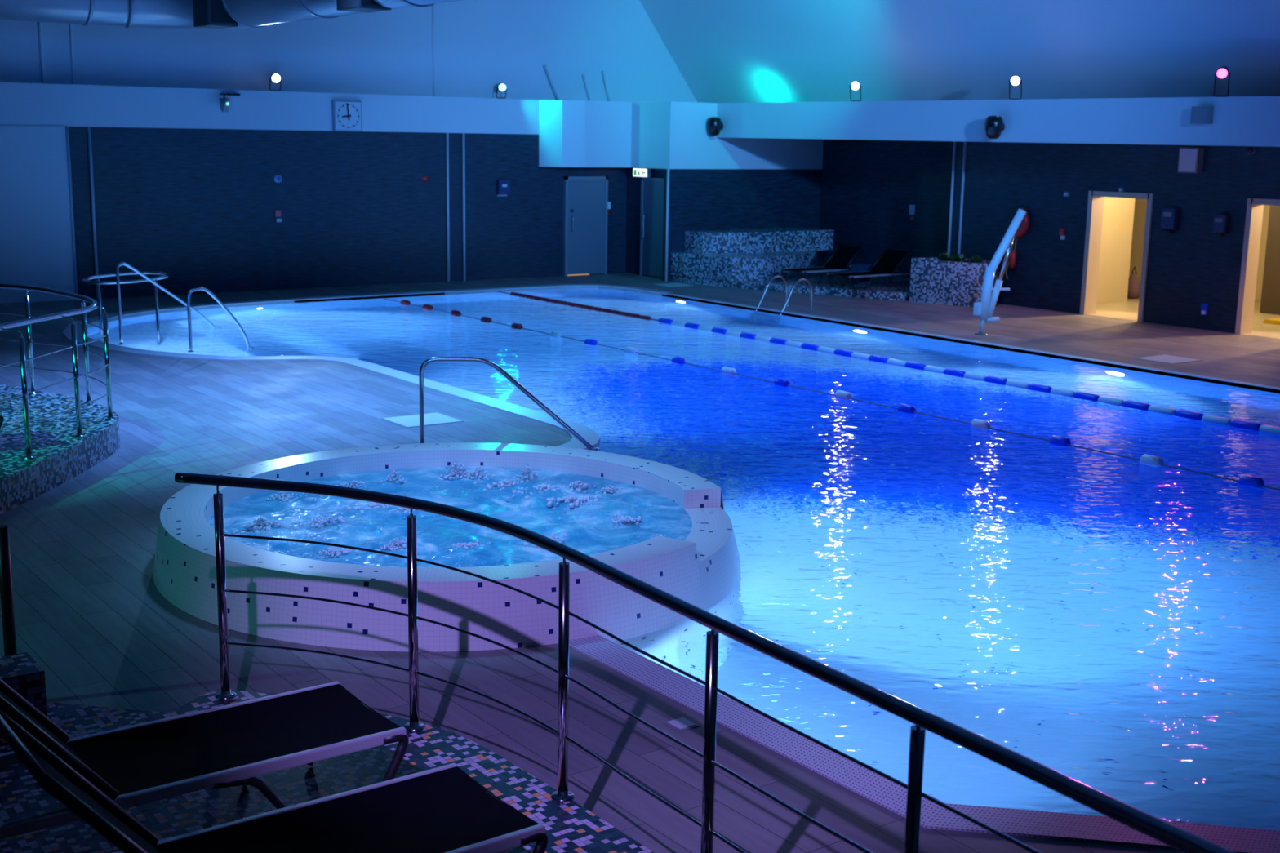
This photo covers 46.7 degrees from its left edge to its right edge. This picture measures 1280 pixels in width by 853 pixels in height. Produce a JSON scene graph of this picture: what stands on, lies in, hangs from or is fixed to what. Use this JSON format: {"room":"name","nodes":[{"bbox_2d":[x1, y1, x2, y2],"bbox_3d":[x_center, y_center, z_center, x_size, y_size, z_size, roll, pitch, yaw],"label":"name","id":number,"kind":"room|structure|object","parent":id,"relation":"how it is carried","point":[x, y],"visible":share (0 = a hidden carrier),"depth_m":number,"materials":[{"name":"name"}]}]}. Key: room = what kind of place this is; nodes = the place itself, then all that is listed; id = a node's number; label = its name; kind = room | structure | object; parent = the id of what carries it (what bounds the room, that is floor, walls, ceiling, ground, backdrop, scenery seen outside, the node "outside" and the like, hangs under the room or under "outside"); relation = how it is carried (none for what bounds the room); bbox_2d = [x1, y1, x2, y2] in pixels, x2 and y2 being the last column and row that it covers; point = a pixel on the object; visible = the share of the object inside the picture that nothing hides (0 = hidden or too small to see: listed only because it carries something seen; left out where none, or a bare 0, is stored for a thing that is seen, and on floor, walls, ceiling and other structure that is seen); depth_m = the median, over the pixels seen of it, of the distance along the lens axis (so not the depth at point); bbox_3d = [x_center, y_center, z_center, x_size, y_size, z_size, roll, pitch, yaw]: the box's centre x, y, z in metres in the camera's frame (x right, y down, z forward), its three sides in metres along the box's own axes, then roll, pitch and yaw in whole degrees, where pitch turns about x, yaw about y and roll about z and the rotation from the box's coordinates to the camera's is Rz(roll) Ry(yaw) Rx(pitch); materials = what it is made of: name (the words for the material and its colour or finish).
{"room":"spa","nodes":[
{"label":"spa","id":0,"kind":"room"},
{"bbox_2d":[68,126,626,298],"bbox_3d":[-5.070,-4.238,28.861,11.690,2.940,0.200,-7,14,-36],"label":"wall","id":1,"kind":"structure","parent":0,"point":[197,206],"depth_m":27.96,"materials":[{"name":"black tile"}]},
{"bbox_2d":[0,124,75,303],"bbox_3d":[-14.740,-3.034,21.866,12.260,2.940,0.240,-7,14,-36],"label":"wall","id":2,"kind":"structure","parent":1,"relation":"attached to","point":[36,250],"depth_m":24.99,"materials":[{"name":"white paint"}]},
{"bbox_2d":[65,126,77,300],"bbox_3d":[-9.705,-3.630,25.350,0.050,2.940,0.052,-7,14,-36],"label":"trim","id":3,"kind":"structure","parent":1,"relation":"attached to","point":[66,127],"depth_m":25.32,"materials":[{"name":"grey metal"}]},
{"bbox_2d":[87,126,97,298],"bbox_3d":[-9.417,-3.668,25.570,0.050,2.940,0.052,-7,14,-36],"label":"trim","id":4,"kind":"structure","parent":1,"relation":"attached to","point":[88,127],"depth_m":25.52,"materials":[{"name":"grey metal"}]},
{"bbox_2d":[274,175,281,182],"bbox_3d":[-6.691,-4.577,27.434,0.136,0.136,0.040,-7,14,-36],"label":"round sign","id":5,"kind":"object","parent":1,"relation":"attached to","point":[277,179],"visible":1,"depth_m":27.42,"materials":[{"name":"blue plastic"}]},
{"bbox_2d":[275,210,281,222],"bbox_3d":[-6.712,-3.907,27.561,0.120,0.215,0.035,-7,14,-36],"label":"button","id":6,"kind":"object","parent":1,"relation":"attached to","point":[277,213],"visible":1,"depth_m":27.54,"materials":[{"name":"red plastic"}]},
{"bbox_2d":[331,100,362,131],"bbox_3d":[-5.517,-5.853,27.965,0.570,0.570,0.129,-7,14,-36],"label":"wall clock","id":7,"kind":"object","parent":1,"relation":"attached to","point":[346,114],"visible":1,"depth_m":27.91,"materials":[{"name":"grey plastic"}]},
{"bbox_2d":[422,174,428,182],"bbox_3d":[-4.230,-4.882,29.208,0.130,0.130,0.040,-7,14,-36],"label":"bell","id":8,"kind":"object","parent":1,"relation":"attached to","point":[424,178],"visible":1,"depth_m":29.19,"materials":[{"name":"red plastic"}]},
{"bbox_2d":[445,133,449,281],"bbox_3d":[-3.831,-4.361,29.596,0.050,2.940,0.052,-7,14,-36],"label":"trim","id":9,"kind":"structure","parent":1,"relation":"attached to","point":[446,134],"depth_m":29.57,"materials":[{"name":"grey metal"}]},
{"bbox_2d":[462,133,465,280],"bbox_3d":[-3.537,-4.397,29.809,0.050,2.940,0.052,-7,14,-36],"label":"trim","id":10,"kind":"structure","parent":1,"relation":"attached to","point":[463,134],"depth_m":29.78,"materials":[{"name":"grey metal"}]},
{"bbox_2d":[496,179,510,195],"bbox_3d":[-2.783,-4.874,30.228,0.260,0.300,0.130,-7,14,-36],"label":"dispenser","id":11,"kind":"object","parent":1,"relation":"attached to","point":[503,186],"visible":1,"depth_m":30.17,"materials":[{"name":"blue plastic"}]},
{"bbox_2d":[563,176,608,275],"bbox_3d":[-1.141,-4.264,31.579,1.080,2.080,0.154,-7,14,-36],"label":"door","id":12,"kind":"structure","parent":1,"relation":"in","point":[585,198],"depth_m":31.56,"materials":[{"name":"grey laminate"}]},
{"bbox_2d":[607,201,610,214],"bbox_3d":[-0.689,-4.691,31.896,0.125,0.270,0.035,-7,14,-36],"label":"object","id":13,"kind":"object","parent":1,"relation":"attached to","point":[609,202],"visible":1,"depth_m":31.89,"materials":[{"name":"white plastic"}]},
{"bbox_2d":[538,99,823,168],"bbox_3d":[0.823,-6.228,31.773,6.110,1.345,2.500,-7,14,-36],"label":"trim","id":14,"kind":"structure","parent":1,"relation":"attached to","point":[661,135],"depth_m":30.66,"materials":[{"name":"white paint"}]},
{"bbox_2d":[706,116,723,135],"bbox_3d":[1.540,-6.180,30.546,0.330,0.385,0.300,-7,14,-36],"label":"loudspeaker","id":15,"kind":"object","parent":14,"relation":"attached to","point":[714,124],"visible":1,"depth_m":30.43,"materials":[{"name":"black plastic"}]},
{"bbox_2d":[0,0,697,102],"bbox_3d":[-6.542,-7.765,27.503,33.000,3.665,0.150,-7,14,-36],"label":"wall","id":16,"kind":"structure","parent":0,"point":[480,45],"depth_m":28.88,"materials":[{"name":"white"}]},
{"bbox_2d":[219,93,239,111],"bbox_3d":[-7.329,-5.791,26.523,0.405,0.330,0.280,-7,14,-36],"label":"spotlight","id":17,"kind":"object","parent":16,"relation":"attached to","point":[224,102],"visible":1,"depth_m":26.39,"materials":[{"name":"grey plastic"}]},
{"bbox_2d":[37,4,435,96],"bbox_3d":[-7.090,-7.121,27.120,7.493,2.000,0.060,-7,14,-36],"label":"trim","id":18,"kind":"structure","parent":16,"relation":"attached to","point":[40,33],"depth_m":25.30,"materials":[{"name":"white"}]},
{"bbox_2d":[0,81,539,134],"bbox_3d":[-10.995,-5.322,24.424,21.740,0.695,0.565,-7,14,-36],"label":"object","id":19,"kind":"structure","parent":16,"relation":"attached to","point":[21,104],"depth_m":26.86,"materials":[{"name":"white paint"}]},
{"bbox_2d":[269,72,280,90],"bbox_3d":[-6.726,-6.346,27.323,0.226,0.324,0.273,-7,14,-36],"label":"spotlight","id":20,"kind":"object","parent":19,"relation":"on","point":[276,77],"visible":1,"depth_m":27.23,"materials":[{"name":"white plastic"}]},
{"bbox_2d":[495,82,506,97],"bbox_3d":[-2.826,-6.824,30.128,0.231,0.312,0.275,-7,14,-36],"label":"spotlight","id":21,"kind":"object","parent":19,"relation":"on","point":[501,86],"visible":1,"depth_m":30.03,"materials":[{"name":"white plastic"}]},
{"bbox_2d":[543,64,559,99],"bbox_3d":[-1.830,-7.140,30.930,0.409,0.769,0.050,-7,14,-36],"label":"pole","id":22,"kind":"structure","parent":16,"relation":"attached to","point":[544,65],"depth_m":30.90,"materials":[{"name":"grey"}]},
{"bbox_2d":[582,70,610,101],"bbox_3d":[-0.919,-7.240,31.653,0.741,0.713,0.050,-7,14,-36],"label":"trim","id":23,"kind":"structure","parent":16,"relation":"attached to","point":[602,71],"depth_m":31.68,"materials":[{"name":"white"}]},
{"bbox_2d":[0,272,1279,852],"bbox_3d":[2.771,-0.076,15.908,33.000,0.001,31.900,-7,14,-36],"label":"floor","id":24,"kind":"structure","parent":0,"point":[90,610],"depth_m":9.63,"materials":[{"name":"tile"}]},
{"bbox_2d":[0,524,17,656],"bbox_3d":[-3.221,0.969,7.564,0.120,0.950,0.118,-7,14,-36],"label":"post","id":25,"kind":"object","parent":24,"relation":"on","point":[6,580],"visible":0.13,"depth_m":7.52,"materials":[{"name":"black metal"}]},
{"bbox_2d":[0,383,119,514],"bbox_3d":[-6.882,0.478,11.536,6.220,0.270,9.000,-7,14,-36],"label":"platform","id":26,"kind":"object","parent":24,"relation":"on","point":[60,457],"visible":0.89,"depth_m":12.95,"materials":[{"name":"tile"}]},
{"bbox_2d":[0,412,4,428],"bbox_3d":[-6.183,-0.188,11.856,1.914,0.932,0.644,-7,14,-36],"label":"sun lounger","id":27,"kind":"object","parent":26,"relation":"on","point":[2,419],"visible":1,"depth_m":12.18,"materials":[{"name":"black fabric"}]},
{"bbox_2d":[0,283,115,459],"bbox_3d":[-5.671,-0.605,13.634,1.515,1.090,5.196,-4,12,-25],"label":"steel railing","id":28,"kind":"object","parent":26,"relation":"on","point":[83,310],"visible":1,"depth_m":13.25,"materials":[{"name":"grey metal"}]},
{"bbox_2d":[0,690,653,852],"bbox_3d":[-2.292,2.011,4.084,5.651,0.270,6.500,-7,14,-36],"label":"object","id":29,"kind":"structure","parent":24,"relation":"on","point":[570,827],"depth_m":6.08,"materials":[{"name":"tile"}]},
{"bbox_2d":[0,652,47,716],"bbox_3d":[-2.932,1.216,6.794,0.330,0.230,0.300,-7,14,-36],"label":"pier","id":30,"kind":"object","parent":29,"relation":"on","point":[20,672],"visible":0.57,"depth_m":6.75,"materials":[{"name":"tile"}]},
{"bbox_2d":[0,678,408,839],"bbox_3d":[-1.868,1.120,5.537,1.914,0.932,0.644,-7,14,-36],"label":"sun lounger","id":31,"kind":"object","parent":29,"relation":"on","point":[229,745],"visible":0.96,"depth_m":5.69,"materials":[{"name":"black metal"}]},
{"bbox_2d":[0,710,547,852],"bbox_3d":[-1.266,1.288,4.731,1.914,0.932,0.644,-7,14,-36],"label":"sun lounger","id":32,"kind":"object","parent":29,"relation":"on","point":[442,809],"visible":1,"depth_m":5.02,"materials":[{"name":"black fabric"}]},
{"bbox_2d":[174,472,1234,852],"bbox_3d":[-0.070,1.119,5.297,0.688,1.090,5.459,-9,15,-42],"label":"steel railing","id":33,"kind":"object","parent":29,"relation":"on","point":[1171,835],"visible":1,"depth_m":5.20,"materials":[{"name":"grey metal"}]},
{"bbox_2d":[382,412,464,427],"bbox_3d":[-2.259,-0.069,15.418,0.660,0.007,0.580,-7,14,-36],"label":"floor hatch","id":34,"kind":"object","parent":24,"relation":"on","point":[430,419],"visible":0.86,"depth_m":15.38,"materials":[{"name":"grey plastic"}]},
{"bbox_2d":[418,356,599,451],"bbox_3d":[-1.199,-0.157,13.981,1.792,0.999,0.088,0,11,-3],"label":"pool handrail","id":35,"kind":"object","parent":24,"relation":"on","point":[429,360],"visible":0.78,"depth_m":13.92,"materials":[{"name":"silver metal"}]},
{"bbox_2d":[62,284,1279,449],"bbox_3d":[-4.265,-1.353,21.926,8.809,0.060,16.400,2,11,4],"label":"trim","id":36,"kind":"structure","parent":24,"relation":"on","point":[588,433],"depth_m":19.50,"materials":[{"name":"white tile"}]},
{"bbox_2d":[652,282,694,287],"bbox_3d":[0.679,-2.859,29.949,0.640,0.007,0.580,-7,14,-36],"label":"floor hatch","id":37,"kind":"object","parent":24,"relation":"on","point":[670,285],"visible":1,"depth_m":29.90,"materials":[{"name":"grey plastic"}]},
{"bbox_2d":[662,716,700,731],"bbox_3d":[0.212,1.511,7.545,0.130,0.007,0.140,-7,14,-36],"label":"floor hatch","id":38,"kind":"object","parent":24,"relation":"on","point":[680,724],"visible":1,"depth_m":7.54,"materials":[{"name":"grey plastic"}]},
{"bbox_2d":[87,288,1279,831],"bbox_3d":[1.220,-0.272,17.037,12.210,0.001,23.580,-7,14,-36],"label":"pool water","id":39,"kind":"object","parent":24,"relation":"in","point":[1109,623],"visible":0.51,"depth_m":11.96,"materials":[{"name":"blue liquid"}]},
{"bbox_2d":[115,262,214,345],"bbox_3d":[-6.814,-1.801,21.671,0.090,1.390,2.851,4,11,13],"label":"pool handrail","id":40,"kind":"object","parent":39,"relation":"in","point":[121,264],"visible":0.89,"depth_m":20.46,"materials":[{"name":"silver metal"}]},
{"bbox_2d":[186,286,249,352],"bbox_3d":[-5.728,-1.296,20.361,0.108,1.312,1.300,6,12,26],"label":"pool handrail","id":41,"kind":"object","parent":39,"relation":"in","point":[191,291],"visible":0.87,"depth_m":19.86,"materials":[{"name":"silver metal"}]},
{"bbox_2d":[383,297,1279,490],"bbox_3d":[1.648,-0.561,18.448,0.121,0.124,21.400,-7,14,-36],"label":"lane rope","id":42,"kind":"object","parent":39,"relation":"on","point":[1246,480],"visible":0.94,"depth_m":16.64,"materials":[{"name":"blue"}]},
{"bbox_2d":[497,291,1279,435],"bbox_3d":[3.620,-0.817,19.930,0.107,0.110,21.500,-7,14,-36],"label":"lane rope","id":43,"kind":"object","parent":39,"relation":"on","point":[1095,397],"visible":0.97,"depth_m":19.25,"materials":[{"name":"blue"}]},
{"bbox_2d":[755,275,813,315],"bbox_3d":[2.457,-1.835,26.030,0.945,1.560,0.740,-7,14,-36],"label":"pool ladder","id":44,"kind":"object","parent":24,"relation":"on","point":[787,298],"visible":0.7,"depth_m":25.95,"materials":[{"name":"silver metal"}]},
{"bbox_2d":[672,271,910,300],"bbox_3d":[3.778,-2.883,29.994,4.080,0.140,4.940,-7,14,-36],"label":"tiled step","id":45,"kind":"structure","parent":24,"relation":"on","point":[880,287],"depth_m":29.19,"materials":[{"name":"tile"}]},
{"bbox_2d":[671,226,833,280],"bbox_3d":[2.682,-3.611,30.934,3.650,0.889,1.920,-7,14,-36],"label":"tiled partition wall","id":46,"kind":"structure","parent":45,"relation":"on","point":[745,254],"depth_m":30.45,"materials":[{"name":"tile"}]},
{"bbox_2d":[780,243,863,284],"bbox_3d":[3.738,-3.250,29.596,1.914,0.727,0.644,-7,14,-36],"label":"sun lounger","id":47,"kind":"object","parent":45,"relation":"on","point":[844,255],"visible":0.83,"depth_m":29.70,"materials":[{"name":"black fabric"}]},
{"bbox_2d":[848,262,872,284],"bbox_3d":[4.361,-3.018,29.351,0.340,0.390,0.320,-7,14,-36],"label":"side table","id":48,"kind":"object","parent":45,"relation":"on","point":[860,267],"visible":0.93,"depth_m":29.25,"materials":[{"name":"blue plastic"}]},
{"bbox_2d":[826,247,911,289],"bbox_3d":[4.533,-3.071,28.747,1.914,0.727,0.644,-7,14,-36],"label":"sun lounger","id":49,"kind":"object","parent":45,"relation":"on","point":[889,262],"visible":0.93,"depth_m":28.85,"materials":[{"name":"black fabric"}]},
{"bbox_2d":[568,635,1279,852],"bbox_3d":[2.379,1.717,6.791,7.211,0.060,1.623,6,12,26],"label":"pool edge","id":50,"kind":"structure","parent":24,"relation":"on","point":[731,714],"depth_m":6.78,"materials":[{"name":"beige tile"}]},
{"bbox_2d":[909,257,998,306],"bbox_3d":[5.903,-2.675,27.417,1.130,0.790,1.650,-7,14,-36],"label":"planter","id":51,"kind":"object","parent":24,"relation":"on","point":[933,280],"visible":0.69,"depth_m":27.11,"materials":[{"name":"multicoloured tile"}]},
{"bbox_2d":[938,252,953,260],"bbox_3d":[5.728,-3.194,27.765,0.286,0.170,0.288,-7,14,-36],"label":"plant","id":52,"kind":"object","parent":51,"relation":"on","point":[945,256],"visible":0.98,"depth_m":27.73,"materials":[{"name":"green plant"}]},
{"bbox_2d":[950,253,967,262],"bbox_3d":[5.907,-3.132,27.470,0.362,0.166,0.294,-7,14,-36],"label":"plant","id":53,"kind":"object","parent":51,"relation":"on","point":[960,258],"visible":0.94,"depth_m":27.41,"materials":[{"name":"green plant"}]},
{"bbox_2d":[969,255,984,262],"bbox_3d":[6.216,-3.088,27.342,0.311,0.139,0.246,2,11,3],"label":"plant","id":54,"kind":"object","parent":51,"relation":"on","point":[976,259],"visible":0.94,"depth_m":27.31,"materials":[{"name":"green plant"}]},
{"bbox_2d":[662,293,1279,393],"bbox_3d":[3.171,-0.286,17.112,9.171,0.060,21.601,-7,14,-36],"label":"trim","id":55,"kind":"structure","parent":24,"relation":"on","point":[665,294],"depth_m":21.65,"materials":[{"name":"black tile"}]},
{"bbox_2d":[973,208,1026,335],"bbox_3d":[5.530,-2.381,22.867,0.714,1.950,0.200,0,11,-4],"label":"lift","id":56,"kind":"object","parent":24,"relation":"on","point":[984,308],"visible":1,"depth_m":22.83,"materials":[{"name":"white plastic"}]},
{"bbox_2d":[1014,206,1029,237],"bbox_3d":[6.873,-3.695,26.838,0.177,0.572,0.411,-7,14,-36],"label":"lifebuoy","id":57,"kind":"object","parent":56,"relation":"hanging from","point":[1024,225],"visible":0.62,"depth_m":26.71,"materials":[{"name":"red plastic"}]},
{"bbox_2d":[1005,239,1017,279],"bbox_3d":[6.777,-3.052,27.057,0.194,0.743,0.122,5,12,20],"label":"bag","id":58,"kind":"object","parent":57,"relation":"hanging from","point":[1012,261],"visible":0.97,"depth_m":27.01,"materials":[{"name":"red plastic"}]},
{"bbox_2d":[1136,354,1203,364],"bbox_3d":[7.376,-0.938,20.698,0.700,0.007,0.620,-7,14,-36],"label":"floor hatch","id":59,"kind":"object","parent":24,"relation":"on","point":[1170,359],"visible":1,"depth_m":20.66,"materials":[{"name":"grey plastic"}]},
{"bbox_2d":[625,167,822,280],"bbox_3d":[1.735,-4.524,32.580,4.380,2.300,2.060,-7,14,-36],"label":"wall","id":60,"kind":"structure","parent":0,"point":[700,199],"depth_m":31.64,"materials":[{"name":"black tile"}]},
{"bbox_2d":[632,167,650,177],"bbox_3d":[0.030,-5.385,31.470,0.092,0.190,0.520,-7,14,-36],"label":"exit sign","id":61,"kind":"object","parent":60,"relation":"attached to","point":[637,172],"visible":0.98,"depth_m":31.40,"materials":[{"name":"white plastic"}]},
{"bbox_2d":[640,177,664,277],"bbox_3d":[0.345,-4.184,31.297,0.146,2.080,1.120,-7,14,-36],"label":"door","id":62,"kind":"structure","parent":60,"relation":"in","point":[651,226],"depth_m":31.44,"materials":[{"name":"blue laminate"}]},
{"bbox_2d":[665,168,669,281],"bbox_3d":[0.559,-4.133,30.480,0.050,2.300,0.052,-7,14,-36],"label":"trim","id":63,"kind":"structure","parent":60,"relation":"attached to","point":[668,169],"depth_m":30.45,"materials":[{"name":"grey metal"}]},
{"bbox_2d":[817,138,953,277],"bbox_3d":[5.586,-4.582,30.863,0.150,3.200,5.500,-7,14,-36],"label":"wall","id":64,"kind":"structure","parent":0,"point":[868,187],"depth_m":31.22,"materials":[{"name":"black tile"}]},
{"bbox_2d":[909,204,915,220],"bbox_3d":[5.626,-4.429,30.682,0.035,0.310,0.135,-7,14,-36],"label":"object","id":65,"kind":"object","parent":64,"relation":"attached to","point":[912,207],"visible":1,"depth_m":30.66,"materials":[{"name":"white plastic"}]},
{"bbox_2d":[639,0,1279,102],"bbox_3d":[10.052,-5.911,20.099,3.000,3.115,31.850,-7,14,-36],"label":"ceiling","id":66,"kind":"structure","parent":0,"point":[724,51],"depth_m":26.14,"materials":[{"name":"white"}]},
{"bbox_2d":[950,141,1279,333],"bbox_3d":[13.707,-1.988,18.970,1.400,2.940,24.460,-7,14,-36],"label":"wall","id":67,"kind":"structure","parent":0,"point":[1189,267],"depth_m":25.26,"materials":[{"name":"black tile"}]},
{"bbox_2d":[947,141,956,255],"bbox_3d":[5.906,-3.928,28.221,0.050,2.940,0.052,-7,14,-36],"label":"trim","id":68,"kind":"structure","parent":67,"relation":"attached to","point":[954,142],"depth_m":28.12,"materials":[{"name":"grey metal"}]},
{"bbox_2d":[957,141,966,254],"bbox_3d":[6.056,-3.886,28.019,0.050,2.940,0.052,-7,14,-36],"label":"trim","id":69,"kind":"structure","parent":67,"relation":"attached to","point":[965,142],"depth_m":27.92,"materials":[{"name":"grey metal"}]},
{"bbox_2d":[985,115,1004,138],"bbox_3d":[5.901,-4.985,24.702,0.330,0.385,0.300,-7,14,-36],"label":"loudspeaker","id":70,"kind":"object","parent":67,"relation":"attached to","point":[994,125],"visible":1,"depth_m":24.59,"materials":[{"name":"black plastic"}]},
{"bbox_2d":[715,96,1279,146],"bbox_3d":[11.124,-4.037,19.752,2.150,0.695,29.420,-7,14,-36],"label":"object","id":71,"kind":"structure","parent":67,"relation":"attached to","point":[1237,121],"depth_m":24.35,"materials":[{"name":"white paint"}]},
{"bbox_2d":[849,80,861,101],"bbox_3d":[4.048,-6.307,27.899,0.219,0.381,0.269,1,11,-2],"label":"spotlight","id":72,"kind":"object","parent":71,"relation":"on","point":[855,85],"visible":0.97,"depth_m":27.78,"materials":[{"name":"black plastic"}]},
{"bbox_2d":[1008,75,1022,99],"bbox_3d":[6.294,-5.694,24.899,0.215,0.403,0.270,2,11,4],"label":"spotlight","id":73,"kind":"object","parent":71,"relation":"on","point":[1015,80],"visible":1,"depth_m":24.78,"materials":[{"name":"black plastic"}]},
{"bbox_2d":[1213,66,1230,97],"bbox_3d":[8.571,-5.085,21.858,0.208,0.449,0.272,4,12,17],"label":"spotlight","id":74,"kind":"object","parent":71,"relation":"on","point":[1222,73],"visible":0.97,"depth_m":21.76,"materials":[{"name":"black plastic"}]},
{"bbox_2d":[1059,228,1065,239],"bbox_3d":[7.451,-3.396,26.180,0.035,0.190,0.115,-7,14,-36],"label":"button","id":75,"kind":"object","parent":67,"relation":"attached to","point":[1062,231],"visible":1,"depth_m":26.16,"materials":[{"name":"red plastic"}]},
{"bbox_2d":[1063,191,1070,196],"bbox_3d":[7.474,-4.069,26.003,0.060,0.080,0.100,-7,14,-36],"label":"wall sensor","id":76,"kind":"object","parent":67,"relation":"attached to","point":[1065,193],"visible":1,"depth_m":25.98,"materials":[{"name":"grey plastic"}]},
{"bbox_2d":[1080,191,1153,322],"bbox_3d":[8.231,-2.931,25.407,0.320,2.140,1.270,-7,14,-36],"label":"trim","id":77,"kind":"structure","parent":67,"relation":"attached to","point":[1095,198],"depth_m":25.71,"materials":[{"name":"beige wood"}]},
{"bbox_2d":[1118,186,1124,192],"bbox_3d":[8.137,-4.003,25.095,0.060,0.080,0.080,-7,14,-36],"label":"wall sensor","id":78,"kind":"object","parent":67,"relation":"attached to","point":[1120,189],"visible":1,"depth_m":25.07,"materials":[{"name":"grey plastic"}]},
{"bbox_2d":[1160,207,1179,232],"bbox_3d":[8.687,-3.389,24.356,0.164,0.403,0.260,-7,14,-36],"label":"soap dispenser","id":79,"kind":"object","parent":67,"relation":"attached to","point":[1169,215],"visible":1,"depth_m":24.29,"materials":[{"name":"blue plastic"}]},
{"bbox_2d":[1177,147,1204,173],"bbox_3d":[8.877,-4.291,23.924,0.170,0.400,0.350,-7,14,-36],"label":"loudspeaker","id":80,"kind":"object","parent":67,"relation":"attached to","point":[1190,159],"visible":1,"depth_m":23.83,"materials":[{"name":"grey plastic"}]},
{"bbox_2d":[1190,106,1213,124],"bbox_3d":[8.224,-4.559,21.717,0.150,0.250,0.280,-7,14,-36],"label":"sensor box","id":81,"kind":"object","parent":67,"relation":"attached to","point":[1199,114],"visible":1,"depth_m":21.64,"materials":[{"name":"grey plastic"}]},
{"bbox_2d":[1200,303,1208,315],"bbox_3d":[9.150,-1.900,24.069,0.040,0.180,0.110,-7,14,-36],"label":"wall socket","id":82,"kind":"object","parent":67,"relation":"attached to","point":[1204,308],"visible":1,"depth_m":24.05,"materials":[{"name":"blue plastic"}]},
{"bbox_2d":[1212,213,1230,235],"bbox_3d":[9.241,-3.208,23.618,0.164,0.336,0.220,-7,14,-36],"label":"soap dispenser","id":83,"kind":"object","parent":67,"relation":"attached to","point":[1220,227],"visible":1,"depth_m":23.56,"materials":[{"name":"blue plastic"}]},
{"bbox_2d":[1247,146,1256,154],"bbox_3d":[9.511,-4.305,23.110,0.099,0.118,0.120,-7,14,-36],"label":"dome camera","id":84,"kind":"object","parent":67,"relation":"attached to","point":[1251,149],"visible":1,"depth_m":23.08,"materials":[{"name":"grey plastic"}]},
{"bbox_2d":[1235,198,1279,334],"bbox_3d":[10.010,-2.435,23.024,0.320,2.140,1.300,-7,14,-36],"label":"trim","id":85,"kind":"structure","parent":67,"relation":"attached to","point":[1255,207],"depth_m":23.44,"materials":[{"name":"beige wood"}]},
{"bbox_2d":[996,297,1279,339],"bbox_3d":[11.417,-1.780,25.362,5.100,0.004,11.200,-7,14,-36],"label":"floor","id":86,"kind":"structure","parent":0,"point":[1126,310],"depth_m":26.09,"materials":[{"name":"beige tile"}]},
{"bbox_2d":[1127,266,1140,298],"bbox_3d":[9.569,-2.799,28.781,0.300,0.632,0.300,-7,14,-36],"label":"bag","id":87,"kind":"object","parent":86,"relation":"on","point":[1134,286],"visible":0.89,"depth_m":28.70,"materials":[{"name":"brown fabric"}]},
{"bbox_2d":[1262,317,1279,324],"bbox_3d":[10.879,-1.789,25.161,0.600,0.070,0.320,-7,14,-36],"label":"sign","id":88,"kind":"object","parent":86,"relation":"on","point":[1270,321],"visible":1,"depth_m":25.02,"materials":[{"name":"yellow plastic"}]},
{"bbox_2d":[1096,196,1270,303],"bbox_3d":[10.734,-3.348,26.297,4.900,2.700,14.000,-7,14,-36],"label":"wall","id":89,"kind":"structure","parent":0,"point":[1123,223],"depth_m":27.97,"materials":[{"name":"beige paint"}]},
{"bbox_2d":[1259,204,1279,315],"bbox_3d":[9.005,-3.832,28.622,0.501,2.700,7.933,-9,15,-40],"label":"wall","id":90,"kind":"structure","parent":0,"point":[1270,293],"depth_m":26.39,"materials":[{"name":"brown paint"}]},
{"label":"floor","id":91,"kind":"structure","parent":0,"visible":0},
{"bbox_2d":[153,442,740,652],"bbox_3d":[-1.325,1.285,10.601,4.099,1.629,4.099,-1,11,-7],"label":"tub","id":92,"kind":"object","parent":91,"relation":"on","point":[668,528],"visible":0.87,"depth_m":9.64,"materials":[{"name":"white tile"}]},
{"bbox_3d":[-6.905,-0.348,21.677,2.050,0.400,5.970,-7,14,-36],"label":"trim","id":93,"kind":"structure","parent":91,"relation":"on","visible":0},
{"bbox_2d":[82,271,168,337],"bbox_3d":[-7.453,-1.384,21.666,0.969,1.620,1.636,2,11,7],"label":"handrail","id":94,"kind":"object","parent":93,"relation":"on","point":[85,280],"visible":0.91,"depth_m":21.54,"materials":[{"name":"silver metal"}]},
{"bbox_3d":[-10.280,-1.825,5.482,0.150,7.000,31.400,-7,14,-36],"label":"wall","id":95,"kind":"structure","parent":0,"visible":0},
{"bbox_2d":[0,0,460,28],"bbox_3d":[-5.662,-3.921,10.247,13.206,0.877,20.170,-7,14,-36],"label":"ventilation duct","id":96,"kind":"object","parent":95,"relation":"attached to","point":[166,14],"visible":1,"depth_m":19.67,"materials":[{"name":"grey paint"}]},
{"bbox_2d":[209,0,235,23],"bbox_3d":[-5.549,-5.587,19.745,0.340,0.420,0.017,-7,14,-36],"label":"grille","id":97,"kind":"object","parent":96,"relation":"attached to","point":[218,13],"depth_m":19.72,"materials":[{"name":"black plastic"}]},
{"bbox_2d":[360,0,382,5],"bbox_3d":[-2.958,-4.914,16.545,0.340,0.420,0.017,-7,14,-36],"label":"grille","id":98,"kind":"object","parent":96,"relation":"attached to","point":[363,2],"depth_m":16.54,"materials":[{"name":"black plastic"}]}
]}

